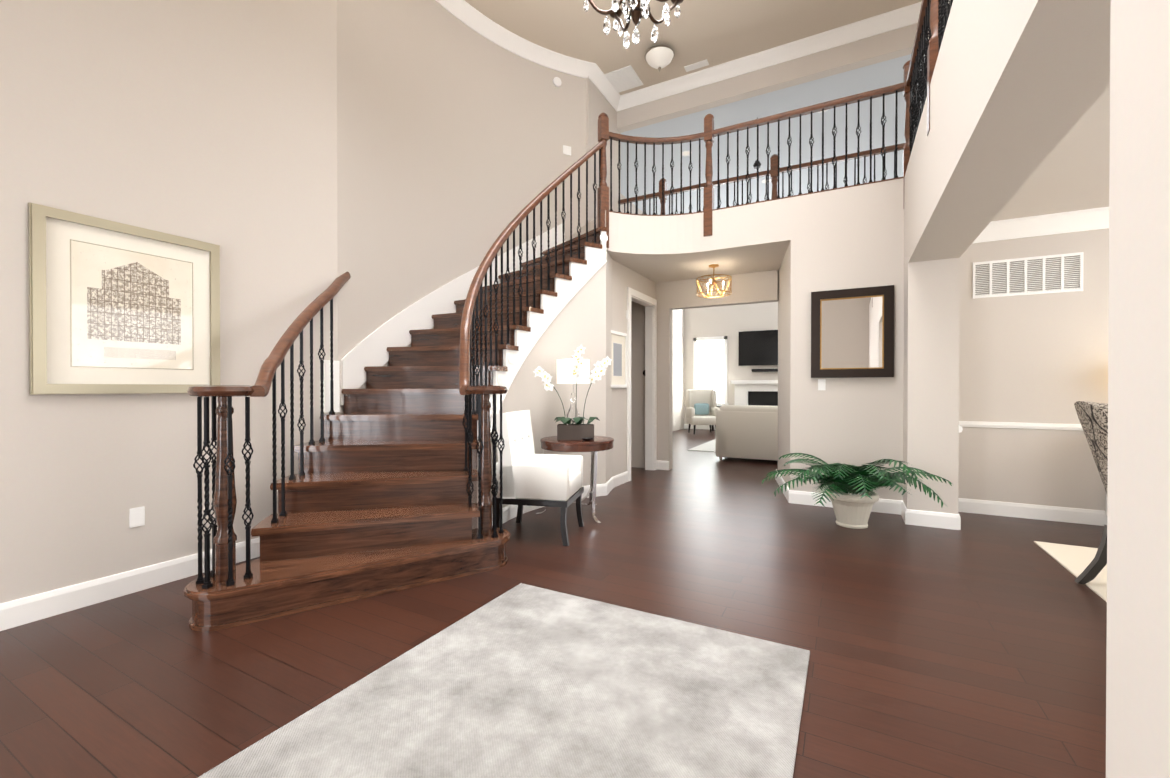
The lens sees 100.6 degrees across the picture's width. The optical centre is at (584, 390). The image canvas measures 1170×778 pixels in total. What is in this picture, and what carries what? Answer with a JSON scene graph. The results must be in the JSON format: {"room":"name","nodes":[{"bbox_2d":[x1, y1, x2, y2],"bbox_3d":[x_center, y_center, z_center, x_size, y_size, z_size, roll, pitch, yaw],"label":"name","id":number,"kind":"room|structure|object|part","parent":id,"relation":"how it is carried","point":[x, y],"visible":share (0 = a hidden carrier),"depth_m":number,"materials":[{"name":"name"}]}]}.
{"room":"entrance foyer","nodes":[
{"label":"entrance foyer","id":0,"kind":"room"},
{"bbox_2d":[0,0,337,603],"bbox_3d":[-3.412,-1.629,1.775,0.150,5.700,5.324,0,0,28],"label":"wall","id":1,"kind":"structure","parent":0,"point":[212,121],"depth_m":3.03,"materials":[{"name":"paint"}]},
{"bbox_2d":[28,202,219,394],"bbox_3d":[-2.693,-0.480,2.920,0.033,1.002,0.872,0,0,28],"label":"framed picture","id":2,"kind":"object","parent":1,"relation":"attached to","point":[117,308],"visible":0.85,"depth_m":2.84,"materials":[{"name":"beige paper"}]},
{"bbox_2d":[129,506,144,527],"bbox_3d":[-2.706,0.767,2.934,0.006,0.115,0.070,0,0,28],"label":"switch plate","id":3,"kind":"object","parent":1,"relation":"attached to","point":[137,517],"depth_m":2.93,"materials":[{"name":"white plastic"}]},
{"bbox_2d":[0,424,1106,630],"bbox_3d":[2.810,1.135,5.015,8.750,0.135,16.900,0,0,28],"label":"baseboard","id":4,"kind":"structure","parent":1,"relation":"attached to","point":[24,610],"depth_m":3.51,"materials":[{"name":"white wood"}]},
{"bbox_2d":[337,0,620,412],"bbox_3d":[-0.958,-1.653,5.984,1.020,5.700,4.537,0,0,28],"label":"wall","id":5,"kind":"structure","parent":0,"point":[454,134],"depth_m":5.40,"materials":[{"name":"paint"}]},
{"bbox_2d":[323,224,607,469],"bbox_3d":[-0.883,-0.832,5.146,1.651,2.926,3.261,0,0,28],"label":"trim","id":6,"kind":"structure","parent":5,"relation":"attached to","point":[368,351],"depth_m":5.01,"materials":[{"name":"white"}]},
{"bbox_2d":[553,77,561,86],"bbox_3d":[-0.378,-4.187,6.598,0.120,0.120,0.031,0,0,-26],"label":"smoke detector","id":7,"kind":"object","parent":5,"relation":"attached to","point":[557,82],"depth_m":6.58,"materials":[{"name":"white plastic"}]},
{"bbox_2d":[563,145,570,155],"bbox_3d":[-0.247,-3.298,6.677,0.120,0.120,0.011,0,0,-23],"label":"light switch","id":8,"kind":"object","parent":5,"relation":"attached to","point":[566,149],"depth_m":6.67,"materials":[{"name":"white plastic"}]},
{"bbox_2d":[435,0,1108,242],"bbox_3d":[1.193,-2.949,1.745,8.520,3.060,9.650,0,0,28],"label":"crown molding","id":9,"kind":"structure","parent":5,"relation":"attached to","point":[470,16],"depth_m":6.13,"materials":[{"name":"white"}]},
{"bbox_2d":[617,23,928,132],"bbox_3d":[2.908,-4.296,6.379,5.400,0.420,0.150,0,0,28],"label":"header","id":10,"kind":"object","parent":5,"relation":"attached to","point":[886,46],"visible":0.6,"depth_m":6.50,"materials":[{"name":"paint"}]},
{"bbox_2d":[477,263,605,527],"bbox_3d":[-0.405,-0.131,4.763,0.400,2.670,2.010,0,0,28],"label":"wall","id":11,"kind":"structure","parent":0,"point":[579,320],"depth_m":5.27,"materials":[{"name":"paint"}]},
{"bbox_2d":[0,429,1106,777],"bbox_3d":[2.700,1.232,5.075,10.200,0.060,17.500,0,0,28],"label":"floor","id":12,"kind":"structure","parent":0,"point":[976,645],"depth_m":2.40,"materials":[{"name":"brown wood"}]},
{"bbox_2d":[184,226,606,631],"bbox_3d":[-1.028,-0.318,4.500,1.972,3.047,4.553,0,0,28],"label":"flight","id":13,"kind":"object","parent":12,"relation":"on","point":[376,499],"visible":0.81,"depth_m":3.31,"materials":[{"name":"brown wood"}]},
{"bbox_2d":[187,0,952,588],"bbox_3d":[-0.296,-1.078,2.664,4.714,4.181,9.738,0,0,28],"label":"railing","id":14,"kind":"object","parent":13,"relation":"on","point":[929,34],"visible":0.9,"depth_m":3.88,"materials":[{"name":"black metal"}]},
{"bbox_3d":[-1.168,-1.407,4.298,1.629,2.865,3.621,0,0,28],"label":"stair railing handrail","id":15,"kind":"part","parent":14,"relation":"part of","materials":[{"name":"brown wood"}]},
{"bbox_3d":[0.011,-2.499,2.478,4.005,0.931,9.716,0,0,28],"label":"balcony railing handrail","id":16,"kind":"part","parent":14,"relation":"part of","materials":[{"name":"brown wood"}]},
{"bbox_2d":[198,583,809,777],"bbox_3d":[-0.254,1.216,1.571,1.640,0.012,2.430,0,0,28],"label":"rug","id":17,"kind":"object","parent":12,"relation":"on","point":[521,680],"visible":0.98,"depth_m":1.85,"materials":[{"name":"white fabric"}]},
{"bbox_2d":[492,410,583,545],"bbox_3d":[-0.376,0.694,4.104,0.630,1.026,0.580,0,0,13],"label":"chair","id":18,"kind":"object","parent":12,"relation":"on","point":[530,477],"visible":0.98,"depth_m":3.86,"materials":[{"name":"white fabric"}]},
{"bbox_2d":[536,435,613,523],"bbox_3d":[-0.066,0.837,4.746,0.716,0.734,0.758,0,0,28],"label":"round side table","id":19,"kind":"object","parent":12,"relation":"on","point":[593,447],"visible":0.85,"depth_m":4.47,"materials":[{"name":"brown wood"}]},
{"bbox_2d":[533,345,611,439],"bbox_3d":[-0.083,0.018,4.641,0.672,0.904,0.491,0,0,28],"label":"planter","id":20,"kind":"object","parent":19,"relation":"on","point":[568,430],"visible":1,"depth_m":4.58,"materials":[{"name":"brown"}]},
{"bbox_2d":[557,357,588,423],"bbox_3d":[-0.120,0.066,4.894,0.330,0.806,0.330,0,0,28],"label":"light","id":21,"kind":"object","parent":19,"relation":"on","point":[564,366],"visible":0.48,"depth_m":4.78,"materials":[{"name":"white fabric"}]},
{"bbox_2d":[689,439,714,451],"bbox_3d":[4.213,1.167,9.995,3.400,0.010,3.000,0,0,28],"label":"living room rug","id":22,"kind":"object","parent":12,"relation":"on","point":[709,446],"visible":0.21,"depth_m":9.85,"materials":[{"name":"grey carpet"}]},
{"bbox_2d":[686,389,719,434],"bbox_3d":[3.139,0.566,12.960,0.780,1.182,0.710,0,0,-2],"label":"chair","id":23,"kind":"object","parent":12,"relation":"on","point":[701,408],"visible":0.88,"depth_m":13.00,"materials":[{"name":"beige fabric"}]},
{"bbox_2d":[705,373,721,430],"bbox_3d":[3.610,0.331,13.722,0.500,1.640,0.500,0,0,28],"label":"light","id":24,"kind":"object","parent":12,"relation":"on","point":[712,378],"visible":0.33,"depth_m":13.56,"materials":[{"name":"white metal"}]},
{"bbox_2d":[715,405,777,460],"bbox_3d":[3.426,0.719,8.088,2.280,0.930,0.960,0,0,28],"label":"sofa","id":25,"kind":"object","parent":12,"relation":"on","point":[747,431],"visible":0.44,"depth_m":7.96,"materials":[{"name":"beige fabric"}]},
{"bbox_2d":[731,380,777,405],"bbox_3d":[4.998,0.439,13.200,2.340,1.430,0.400,0,0,28],"label":"fireplace","id":26,"kind":"object","parent":12,"relation":"on","point":[758,392],"visible":0.35,"depth_m":13.47,"materials":[{"name":"white"}]},
{"bbox_2d":[762,453,953,528],"bbox_3d":[2.299,0.885,4.219,1.449,0.643,1.224,0,0,28],"label":"plant","id":27,"kind":"object","parent":12,"relation":"on","point":[852,495],"visible":1,"depth_m":4.18,"materials":[{"name":"green plant"}]},
{"bbox_2d":[1034,541,1106,601],"bbox_3d":[3.931,1.216,1.624,2.760,0.010,3.590,0,0,28],"label":"dining rug","id":28,"kind":"object","parent":12,"relation":"on","point":[1075,561],"visible":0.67,"depth_m":3.44,"materials":[{"name":"beige fabric"}]},
{"bbox_2d":[1074,401,1107,583],"bbox_3d":[3.233,0.635,2.649,0.785,1.140,0.710,0,0,28],"label":"chair","id":29,"kind":"object","parent":28,"relation":"on","point":[1093,418],"visible":0.29,"depth_m":2.83,"materials":[{"name":"grey fabric"}]},
{"bbox_2d":[1105,494,1106,514],"bbox_3d":[5.275,0.760,3.686,1.750,0.879,0.460,0,0,28],"label":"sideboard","id":30,"kind":"object","parent":12,"relation":"on","point":[1106,506],"visible":0.03,"depth_m":4.29,"materials":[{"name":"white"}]},
{"bbox_2d":[606,250,611,482],"bbox_3d":[0.229,-0.202,5.754,0.122,2.800,0.478,0,0,14],"label":"wall","id":31,"kind":"structure","parent":0,"point":[608,368],"depth_m":5.70,"materials":[{"name":"paint"}]},
{"bbox_2d":[612,259,655,476],"bbox_3d":[0.647,-0.207,6.654,0.120,2.800,1.550,0,0,28],"label":"wall","id":32,"kind":"structure","parent":0,"point":[620,278],"depth_m":6.18,"materials":[{"name":"paint"}]},
{"bbox_2d":[611,330,626,387],"bbox_3d":[0.408,-0.379,6.049,0.028,0.702,0.552,0,0,28],"label":"framed picture","id":33,"kind":"object","parent":32,"relation":"attached to","point":[619,360],"visible":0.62,"depth_m":6.07,"materials":[{"name":"white"}]},
{"bbox_2d":[626,310,629,318],"bbox_3d":[0.560,-0.985,6.331,0.030,0.120,0.045,0,0,28],"label":"switch plate","id":34,"kind":"object","parent":32,"relation":"attached to","point":[627,311],"depth_m":6.31,"materials":[{"name":"white plastic"}]},
{"bbox_2d":[627,287,656,481],"bbox_3d":[0.759,-0.078,6.839,0.142,2.540,1.060,0,0,28],"label":"door frame","id":35,"kind":"structure","parent":32,"relation":"attached to","point":[646,301],"depth_m":7.20,"materials":[{"name":"white wood"}]},
{"bbox_2d":[621,194,683,430],"bbox_3d":[1.250,-1.536,11.490,0.150,5.400,7.250,0,0,28],"label":"wall","id":36,"kind":"structure","parent":0,"point":[678,371],"depth_m":13.97,"materials":[{"name":"paint"}]},
{"bbox_2d":[465,0,921,94],"bbox_3d":[0.123,-4.532,2.312,7.050,0.100,9.950,0,0,28],"label":"ceiling","id":37,"kind":"structure","parent":0,"point":[715,32],"depth_m":6.01,"materials":[{"name":"paint"}]},
{"bbox_2d":[604,65,643,92],"bbox_3d":[0.537,-4.500,7.058,0.480,0.017,0.480,0,0,28],"label":"ceiling vent","id":38,"kind":"object","parent":37,"relation":"in","point":[624,79],"depth_m":7.02,"materials":[{"name":"white plastic"}]},
{"bbox_2d":[583,0,682,48],"bbox_3d":[0.329,-3.361,3.133,0.982,2.250,0.953,0,0,28],"label":"chandelier","id":39,"kind":"object","parent":37,"relation":"hanging from","point":[631,8],"visible":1,"depth_m":3.18,"materials":[{"name":"clear glass"}]},
{"bbox_2d":[645,45,674,71],"bbox_3d":[0.994,-4.376,6.472,0.400,0.259,0.400,0,0,28],"label":"flush ceiling light","id":40,"kind":"object","parent":37,"relation":"attached to","point":[659,57],"visible":1,"depth_m":6.38,"materials":[{"name":"white glass"}]},
{"bbox_2d":[684,59,708,71],"bbox_3d":[1.548,-4.503,6.741,0.320,0.009,0.120,0,0,28],"label":"ceiling vent","id":41,"kind":"object","parent":37,"relation":"in","point":[703,63],"depth_m":6.73,"materials":[{"name":"white plastic"}]},
{"bbox_2d":[631,270,777,469],"bbox_3d":[1.019,-0.212,7.419,3.610,2.800,0.150,0,0,28],"label":"wall","id":42,"kind":"structure","parent":0,"point":[664,375],"depth_m":7.25,"materials":[{"name":"paint"}]},
{"bbox_2d":[684,302,777,423],"bbox_3d":[5.927,-0.695,13.009,6.950,3.700,0.150,0,0,28],"label":"wall","id":43,"kind":"structure","parent":0,"point":[730,322],"depth_m":13.87,"materials":[{"name":"paint"}]},
{"bbox_2d":[693,336,727,405],"bbox_3d":[3.635,-0.556,14.121,1.040,1.990,0.060,0,0,28],"label":"living room window","id":44,"kind":"structure","parent":43,"relation":"in","point":[709,354],"depth_m":14.12,"materials":[{"name":"white glass"}]},
{"bbox_2d":[738,330,777,371],"bbox_3d":[5.067,-1.076,13.318,1.660,1.140,0.090,0,0,28],"label":"television","id":45,"kind":"object","parent":43,"relation":"attached to","point":[758,348],"visible":0.64,"depth_m":13.44,"materials":[{"name":"black plastic"}]},
{"bbox_2d":[621,54,924,214],"bbox_3d":[4.244,-4.276,9.862,6.950,0.100,7.250,0,0,28],"label":"wall","id":46,"kind":"structure","parent":0,"point":[859,80],"depth_m":8.20,"materials":[{"name":"grey paint"}]},
{"bbox_2d":[682,151,691,155],"bbox_3d":[1.802,-4.215,8.650,0.198,0.007,0.198,0,0,19],"label":"recessed light","id":47,"kind":"object","parent":46,"relation":"in","point":[685,153],"depth_m":8.65,"materials":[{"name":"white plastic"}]},
{"bbox_2d":[753,117,760,168],"bbox_3d":[2.663,-3.827,7.507,0.120,0.770,0.120,0,0,28],"label":"light","id":48,"kind":"object","parent":46,"relation":"hanging from","point":[755,165],"visible":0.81,"depth_m":7.48,"materials":[{"name":"black metal"}]},
{"bbox_2d":[565,0,1109,282],"bbox_3d":[1.570,-1.803,1.634,8.044,0.450,9.800,0,0,28],"label":"wall","id":49,"kind":"structure","parent":0,"point":[753,238],"depth_m":4.90,"materials":[{"name":"paint"}]},
{"bbox_2d":[696,264,731,297],"bbox_3d":[1.657,-1.410,6.245,0.442,0.388,0.442,0,0,28],"label":"drum ceiling light","id":50,"kind":"object","parent":49,"relation":"attached to","point":[713,266],"visible":1,"depth_m":6.21,"materials":[{"name":"gold metal"}]},
{"bbox_2d":[778,225,903,500],"bbox_3d":[2.857,-0.202,5.664,1.310,2.800,1.500,0,0,28],"label":"wall","id":51,"kind":"structure","parent":0,"point":[855,421],"depth_m":4.97,"materials":[{"name":"paint"}]},
{"bbox_2d":[818,379,825,389],"bbox_3d":[2.451,-0.056,5.027,0.070,0.115,0.006,0,0,28],"label":"switch plate","id":52,"kind":"object","parent":51,"relation":"attached to","point":[821,382],"depth_m":5.02,"materials":[{"name":"white plastic"}]},
{"bbox_2d":[811,285,893,377],"bbox_3d":[2.676,-0.572,4.882,0.730,0.890,0.040,0,0,28],"label":"mirror","id":53,"kind":"object","parent":51,"relation":"attached to","point":[852,333],"visible":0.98,"depth_m":4.87,"materials":[{"name":"brown metal"}]},
{"bbox_2d":[958,228,1108,510],"bbox_3d":[5.289,-0.192,4.042,3.770,2.800,0.150,0,0,28],"label":"wall","id":54,"kind":"structure","parent":0,"point":[1038,358],"depth_m":4.54,"materials":[{"name":"paint"}]},
{"bbox_2d":[959,421,1082,432],"bbox_3d":[5.005,0.340,3.676,3.620,0.060,0.770,0,0,28],"label":"trim","id":55,"kind":"structure","parent":54,"relation":"attached to","point":[1023,425],"depth_m":4.57,"materials":[{"name":"white paint"}]},
{"bbox_2d":[973,252,1083,298],"bbox_3d":[4.141,-1.070,4.562,0.790,0.350,0.013,0,0,28],"label":"air vent","id":56,"kind":"object","parent":54,"relation":"in","point":[1025,276],"depth_m":4.55,"materials":[{"name":"white plastic"}]},
{"bbox_3d":[4.143,-1.070,4.567,0.750,0.310,0.002,0,0,28],"label":"back of the dining room return air vent","id":57,"kind":"part","parent":56,"relation":"part of","materials":[{"name":"white metal"}]},
{"bbox_2d":[903,0,1169,777],"bbox_3d":[1.629,-0.178,1.611,0.370,2.800,9.800,0,0,28],"label":"wall","id":58,"kind":"structure","parent":0,"point":[1138,639],"depth_m":1.01,"materials":[{"name":"paint"}]}
]}

